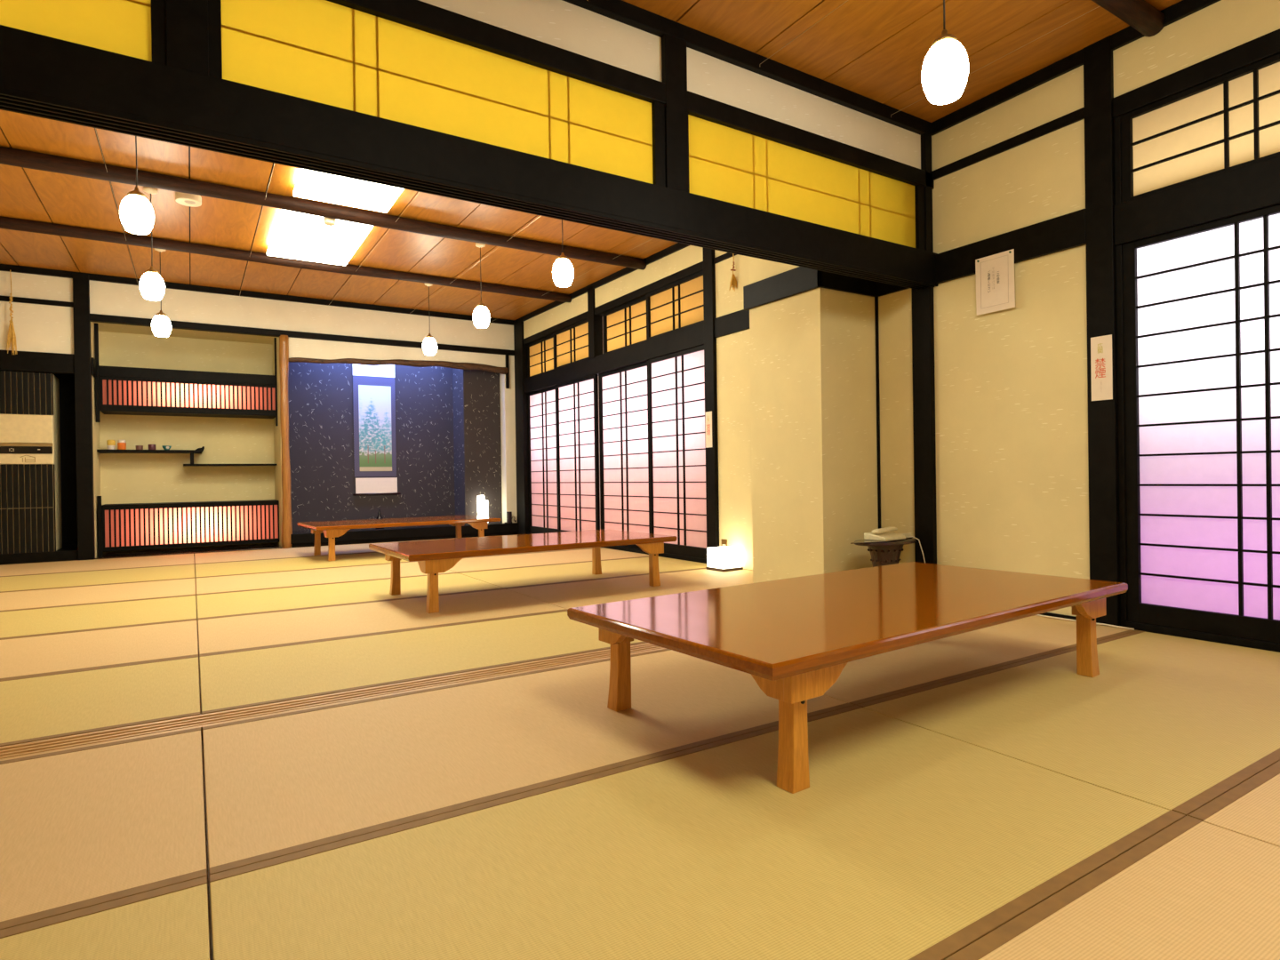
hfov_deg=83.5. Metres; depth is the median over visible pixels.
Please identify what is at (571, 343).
window
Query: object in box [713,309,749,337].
trim
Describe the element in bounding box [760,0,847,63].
wire
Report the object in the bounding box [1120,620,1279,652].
trim
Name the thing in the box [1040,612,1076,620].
trim
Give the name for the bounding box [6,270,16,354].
ornament
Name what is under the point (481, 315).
pendant lamp
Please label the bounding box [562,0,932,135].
trim
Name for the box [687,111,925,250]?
window
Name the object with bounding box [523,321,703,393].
trim
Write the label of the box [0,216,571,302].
trim
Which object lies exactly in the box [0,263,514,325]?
trim
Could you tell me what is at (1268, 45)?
trim
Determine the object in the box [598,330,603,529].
trim
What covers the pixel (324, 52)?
window
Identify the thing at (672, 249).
trim
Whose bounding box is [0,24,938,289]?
beam
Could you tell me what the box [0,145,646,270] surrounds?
trim
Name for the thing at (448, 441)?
wall
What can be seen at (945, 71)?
pendant lamp
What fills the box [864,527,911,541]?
telephone
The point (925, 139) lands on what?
trim
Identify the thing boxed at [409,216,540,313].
trim
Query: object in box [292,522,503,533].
trim
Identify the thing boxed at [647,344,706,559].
door
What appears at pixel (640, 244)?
trim
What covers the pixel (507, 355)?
trim
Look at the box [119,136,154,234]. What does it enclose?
pendant lamp
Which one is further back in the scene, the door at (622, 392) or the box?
the box
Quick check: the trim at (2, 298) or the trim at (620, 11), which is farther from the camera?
the trim at (2, 298)
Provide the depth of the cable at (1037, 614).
3.51 m
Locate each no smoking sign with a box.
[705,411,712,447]
[1090,334,1112,400]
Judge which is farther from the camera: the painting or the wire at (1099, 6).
the painting
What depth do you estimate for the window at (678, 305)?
6.47 m
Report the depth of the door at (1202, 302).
3.11 m
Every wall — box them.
[0,271,517,556]
[523,0,1279,616]
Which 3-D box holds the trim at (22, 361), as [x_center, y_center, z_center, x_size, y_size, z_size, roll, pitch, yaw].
[-6.368,-1.136,6.656,1.800,0.190,0.090,-1,0,-32]
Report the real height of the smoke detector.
0.062 m
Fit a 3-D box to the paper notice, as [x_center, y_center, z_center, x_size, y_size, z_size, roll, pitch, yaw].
[1.906,-1.060,3.854,0.014,0.305,0.217,-1,0,-32]
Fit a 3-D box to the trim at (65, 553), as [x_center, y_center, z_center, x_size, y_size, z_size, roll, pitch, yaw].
[-6.494,0.761,6.909,1.800,0.098,0.630,-1,0,-32]
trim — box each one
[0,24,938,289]
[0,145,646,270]
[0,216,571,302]
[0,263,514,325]
[0,295,72,307]
[0,349,74,374]
[0,546,77,564]
[0,642,666,760]
[72,272,95,560]
[89,313,514,355]
[91,357,96,377]
[94,323,102,554]
[94,542,282,559]
[95,128,138,284]
[165,0,208,75]
[239,164,274,295]
[273,337,277,426]
[279,335,292,548]
[288,357,508,374]
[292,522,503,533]
[326,0,934,189]
[328,192,419,306]
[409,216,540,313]
[489,244,640,322]
[505,352,509,388]
[513,318,529,535]
[514,242,689,321]
[523,261,703,344]
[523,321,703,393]
[527,532,707,563]
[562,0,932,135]
[587,287,602,359]
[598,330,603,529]
[661,33,688,192]
[702,247,719,561]
[713,252,736,263]
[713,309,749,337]
[743,266,909,310]
[874,296,880,528]
[911,286,936,564]
[920,133,933,252]
[931,0,1220,135]
[932,107,1084,180]
[935,208,1085,283]
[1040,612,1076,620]
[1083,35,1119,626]
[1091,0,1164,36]
[1112,28,1279,118]
[1113,115,1127,621]
[1113,155,1279,245]
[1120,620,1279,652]
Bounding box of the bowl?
[161,445,171,449]
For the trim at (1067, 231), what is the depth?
3.73 m
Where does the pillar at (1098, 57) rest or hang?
attached to the wall at (1012, 396)
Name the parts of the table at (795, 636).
leg, leg, leg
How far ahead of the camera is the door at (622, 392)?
7.34 m
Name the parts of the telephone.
coiled cord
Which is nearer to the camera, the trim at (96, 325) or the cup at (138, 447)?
the trim at (96, 325)
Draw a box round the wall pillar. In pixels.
[748,256,878,583]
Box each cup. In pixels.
[135,445,143,449]
[148,444,156,449]
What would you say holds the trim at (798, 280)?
attached to the wall at (1012, 396)
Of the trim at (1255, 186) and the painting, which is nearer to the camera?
the trim at (1255, 186)
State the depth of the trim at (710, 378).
5.95 m
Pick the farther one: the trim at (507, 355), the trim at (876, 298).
the trim at (507, 355)
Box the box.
[504,511,515,523]
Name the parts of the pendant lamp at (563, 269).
hanging cord, lamp shade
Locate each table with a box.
[297,514,500,560]
[368,528,676,613]
[567,561,1127,793]
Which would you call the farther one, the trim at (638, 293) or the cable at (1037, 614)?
the trim at (638, 293)
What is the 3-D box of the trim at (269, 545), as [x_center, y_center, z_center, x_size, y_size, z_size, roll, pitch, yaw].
[-4.922,0.792,7.993,1.805,0.042,0.820,-1,0,-32]
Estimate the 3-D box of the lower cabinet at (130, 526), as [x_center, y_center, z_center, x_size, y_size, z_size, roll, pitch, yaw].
[-5.045,0.495,8.133,1.662,0.487,0.445,-1,0,-32]
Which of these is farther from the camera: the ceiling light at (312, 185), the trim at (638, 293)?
the trim at (638, 293)
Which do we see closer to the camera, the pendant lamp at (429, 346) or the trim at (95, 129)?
the trim at (95, 129)
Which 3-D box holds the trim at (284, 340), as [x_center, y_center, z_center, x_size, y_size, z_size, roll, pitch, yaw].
[-4.008,-0.431,8.106,0.108,2.401,0.108,-1,0,-5]
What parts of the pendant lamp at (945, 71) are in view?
hanging cord, lamp shade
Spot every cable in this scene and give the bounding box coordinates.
[905,536,925,563]
[1036,614,1134,630]
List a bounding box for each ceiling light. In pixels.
[266,208,373,265]
[293,168,404,212]
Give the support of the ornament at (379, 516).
on the trim at (306, 531)
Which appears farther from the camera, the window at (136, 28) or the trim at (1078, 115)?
the trim at (1078, 115)
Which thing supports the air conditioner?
on the trim at (65, 553)
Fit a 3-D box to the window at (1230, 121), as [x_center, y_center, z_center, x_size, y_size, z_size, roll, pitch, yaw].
[2.513,-1.499,2.964,0.030,0.420,0.945,-1,0,-32]
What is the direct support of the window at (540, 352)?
in the wall at (1012, 396)
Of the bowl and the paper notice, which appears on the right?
the paper notice
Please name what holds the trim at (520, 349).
attached to the wall at (1012, 396)
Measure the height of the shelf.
0.220 m
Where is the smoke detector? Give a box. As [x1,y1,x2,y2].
[174,192,201,207]
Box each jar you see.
[106,440,115,449]
[117,440,126,449]
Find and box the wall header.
[419,0,920,168]
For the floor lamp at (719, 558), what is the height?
0.172 m
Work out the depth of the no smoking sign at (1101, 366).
3.41 m
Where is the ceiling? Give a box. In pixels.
[0,0,1182,319]
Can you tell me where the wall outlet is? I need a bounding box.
[721,538,727,546]
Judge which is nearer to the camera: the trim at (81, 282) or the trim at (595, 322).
the trim at (81, 282)
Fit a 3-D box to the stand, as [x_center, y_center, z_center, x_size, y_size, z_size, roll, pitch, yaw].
[1.437,0.528,4.194,0.450,0.350,0.250,-1,0,-32]
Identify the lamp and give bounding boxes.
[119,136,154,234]
[139,186,165,300]
[151,248,171,336]
[422,283,437,355]
[472,242,489,327]
[476,495,488,524]
[552,219,573,287]
[706,546,743,571]
[921,0,968,104]
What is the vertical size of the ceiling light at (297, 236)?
0.085 m
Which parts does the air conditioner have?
panel, panel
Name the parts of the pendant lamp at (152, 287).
hanging cord, lamp shade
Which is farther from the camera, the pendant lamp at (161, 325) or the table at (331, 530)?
the table at (331, 530)
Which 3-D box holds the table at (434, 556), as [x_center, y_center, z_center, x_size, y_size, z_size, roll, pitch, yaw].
[-0.750,0.566,4.773,1.812,0.335,0.904,-1,0,-34]
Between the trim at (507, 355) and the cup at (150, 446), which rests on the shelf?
the cup at (150, 446)
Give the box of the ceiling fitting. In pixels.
[323,216,335,225]
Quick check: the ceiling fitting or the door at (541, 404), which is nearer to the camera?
the ceiling fitting
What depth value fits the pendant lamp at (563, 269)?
4.96 m
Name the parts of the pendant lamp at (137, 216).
hanging cord, lamp shade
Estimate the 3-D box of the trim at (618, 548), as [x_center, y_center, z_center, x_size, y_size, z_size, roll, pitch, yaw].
[-0.396,0.704,7.735,0.114,0.045,3.900,-1,0,-32]
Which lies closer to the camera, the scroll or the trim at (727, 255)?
the trim at (727, 255)
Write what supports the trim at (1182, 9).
attached to the wall at (1012, 396)
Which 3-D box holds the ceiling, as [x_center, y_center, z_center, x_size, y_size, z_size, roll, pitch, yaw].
[-1.573,-2.083,3.309,6.605,0.108,10.860,-1,0,-32]
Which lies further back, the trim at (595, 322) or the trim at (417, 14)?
the trim at (595, 322)
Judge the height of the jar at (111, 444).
0.110 m
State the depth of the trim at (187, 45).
2.23 m
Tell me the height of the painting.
1.096 m
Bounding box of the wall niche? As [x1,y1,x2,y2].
[4,370,77,546]
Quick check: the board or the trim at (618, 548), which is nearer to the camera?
the board
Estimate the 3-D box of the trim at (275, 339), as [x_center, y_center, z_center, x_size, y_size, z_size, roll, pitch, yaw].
[-4.251,-1.144,8.373,0.021,1.030,0.025,-1,0,-32]
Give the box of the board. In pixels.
[850,536,912,543]
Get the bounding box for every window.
[0,0,166,64]
[208,0,665,186]
[527,334,553,377]
[552,318,588,369]
[602,296,646,353]
[645,270,703,340]
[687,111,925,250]
[1120,53,1279,202]
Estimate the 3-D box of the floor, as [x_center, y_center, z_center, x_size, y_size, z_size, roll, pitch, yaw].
[-1.451,0.806,3.806,7.455,0.121,11.800,-1,0,-32]
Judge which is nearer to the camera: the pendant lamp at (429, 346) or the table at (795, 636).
the table at (795, 636)
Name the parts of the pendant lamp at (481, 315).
hanging cord, lamp shade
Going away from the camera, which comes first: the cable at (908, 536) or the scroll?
the cable at (908, 536)
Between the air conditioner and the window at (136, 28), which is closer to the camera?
the window at (136, 28)
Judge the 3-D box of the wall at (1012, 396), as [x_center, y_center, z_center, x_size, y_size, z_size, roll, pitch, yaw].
[1.249,-0.732,5.062,0.100,2.867,10.650,-1,0,-32]
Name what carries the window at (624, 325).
in the wall at (1012, 396)
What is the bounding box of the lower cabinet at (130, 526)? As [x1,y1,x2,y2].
[101,499,279,551]
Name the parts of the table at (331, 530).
leg, leg, leg, leg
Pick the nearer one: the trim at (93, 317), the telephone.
the telephone
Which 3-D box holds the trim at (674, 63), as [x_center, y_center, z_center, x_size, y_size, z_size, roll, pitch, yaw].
[0.139,-1.636,3.260,0.118,0.702,0.105,-1,0,-32]
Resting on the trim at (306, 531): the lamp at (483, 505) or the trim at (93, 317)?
the lamp at (483, 505)
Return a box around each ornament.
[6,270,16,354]
[376,509,383,527]
[729,253,736,290]
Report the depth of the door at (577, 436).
8.15 m
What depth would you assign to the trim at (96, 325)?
7.48 m
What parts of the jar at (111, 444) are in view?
lid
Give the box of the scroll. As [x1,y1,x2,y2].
[352,363,400,495]
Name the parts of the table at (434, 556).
leg, leg, leg, leg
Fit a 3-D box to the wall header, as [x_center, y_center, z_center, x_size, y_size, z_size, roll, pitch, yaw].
[-1.048,-1.884,2.522,6.455,0.360,0.046,-1,0,-32]
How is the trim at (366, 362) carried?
attached to the wall at (448, 441)
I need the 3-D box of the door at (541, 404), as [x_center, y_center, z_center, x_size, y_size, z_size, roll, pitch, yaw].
[-1.204,-0.222,8.997,0.030,1.830,0.932,-1,0,-32]
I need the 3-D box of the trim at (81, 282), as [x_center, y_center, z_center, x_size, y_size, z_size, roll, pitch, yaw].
[-5.546,-0.627,7.150,0.127,2.845,0.100,-1,0,-32]
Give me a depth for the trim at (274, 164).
5.63 m
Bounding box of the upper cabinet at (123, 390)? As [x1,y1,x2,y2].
[98,365,275,418]
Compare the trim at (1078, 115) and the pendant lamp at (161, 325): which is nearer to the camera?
the trim at (1078, 115)
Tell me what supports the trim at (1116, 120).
attached to the wall at (1012, 396)
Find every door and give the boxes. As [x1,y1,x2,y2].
[527,385,557,533]
[555,374,599,532]
[598,360,648,548]
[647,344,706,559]
[1122,204,1279,643]
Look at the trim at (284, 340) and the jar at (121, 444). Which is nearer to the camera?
the jar at (121, 444)
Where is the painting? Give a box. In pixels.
[358,384,391,471]
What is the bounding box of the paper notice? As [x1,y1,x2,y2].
[975,248,1015,315]
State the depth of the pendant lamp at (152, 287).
5.01 m
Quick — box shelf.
[96,446,276,466]
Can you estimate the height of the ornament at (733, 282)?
0.334 m
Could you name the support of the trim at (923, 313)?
attached to the wall at (1012, 396)
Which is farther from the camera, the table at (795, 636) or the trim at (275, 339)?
the trim at (275, 339)
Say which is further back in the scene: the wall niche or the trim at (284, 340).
the trim at (284, 340)
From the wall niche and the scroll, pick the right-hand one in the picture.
the scroll
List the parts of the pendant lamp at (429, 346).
hanging cord, lamp shade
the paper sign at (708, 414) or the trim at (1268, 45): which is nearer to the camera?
the trim at (1268, 45)
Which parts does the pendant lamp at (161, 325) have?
hanging cord, lamp shade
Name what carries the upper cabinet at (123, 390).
attached to the wall at (448, 441)
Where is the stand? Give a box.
[854,538,916,567]
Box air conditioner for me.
[0,370,62,554]
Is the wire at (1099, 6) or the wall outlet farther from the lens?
the wall outlet
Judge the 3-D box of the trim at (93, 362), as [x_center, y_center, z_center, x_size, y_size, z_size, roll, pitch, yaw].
[-5.607,-1.152,7.356,0.025,0.165,0.310,-1,0,-32]
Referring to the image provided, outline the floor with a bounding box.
[0,534,1279,959]
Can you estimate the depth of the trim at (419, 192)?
6.26 m
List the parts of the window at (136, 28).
frame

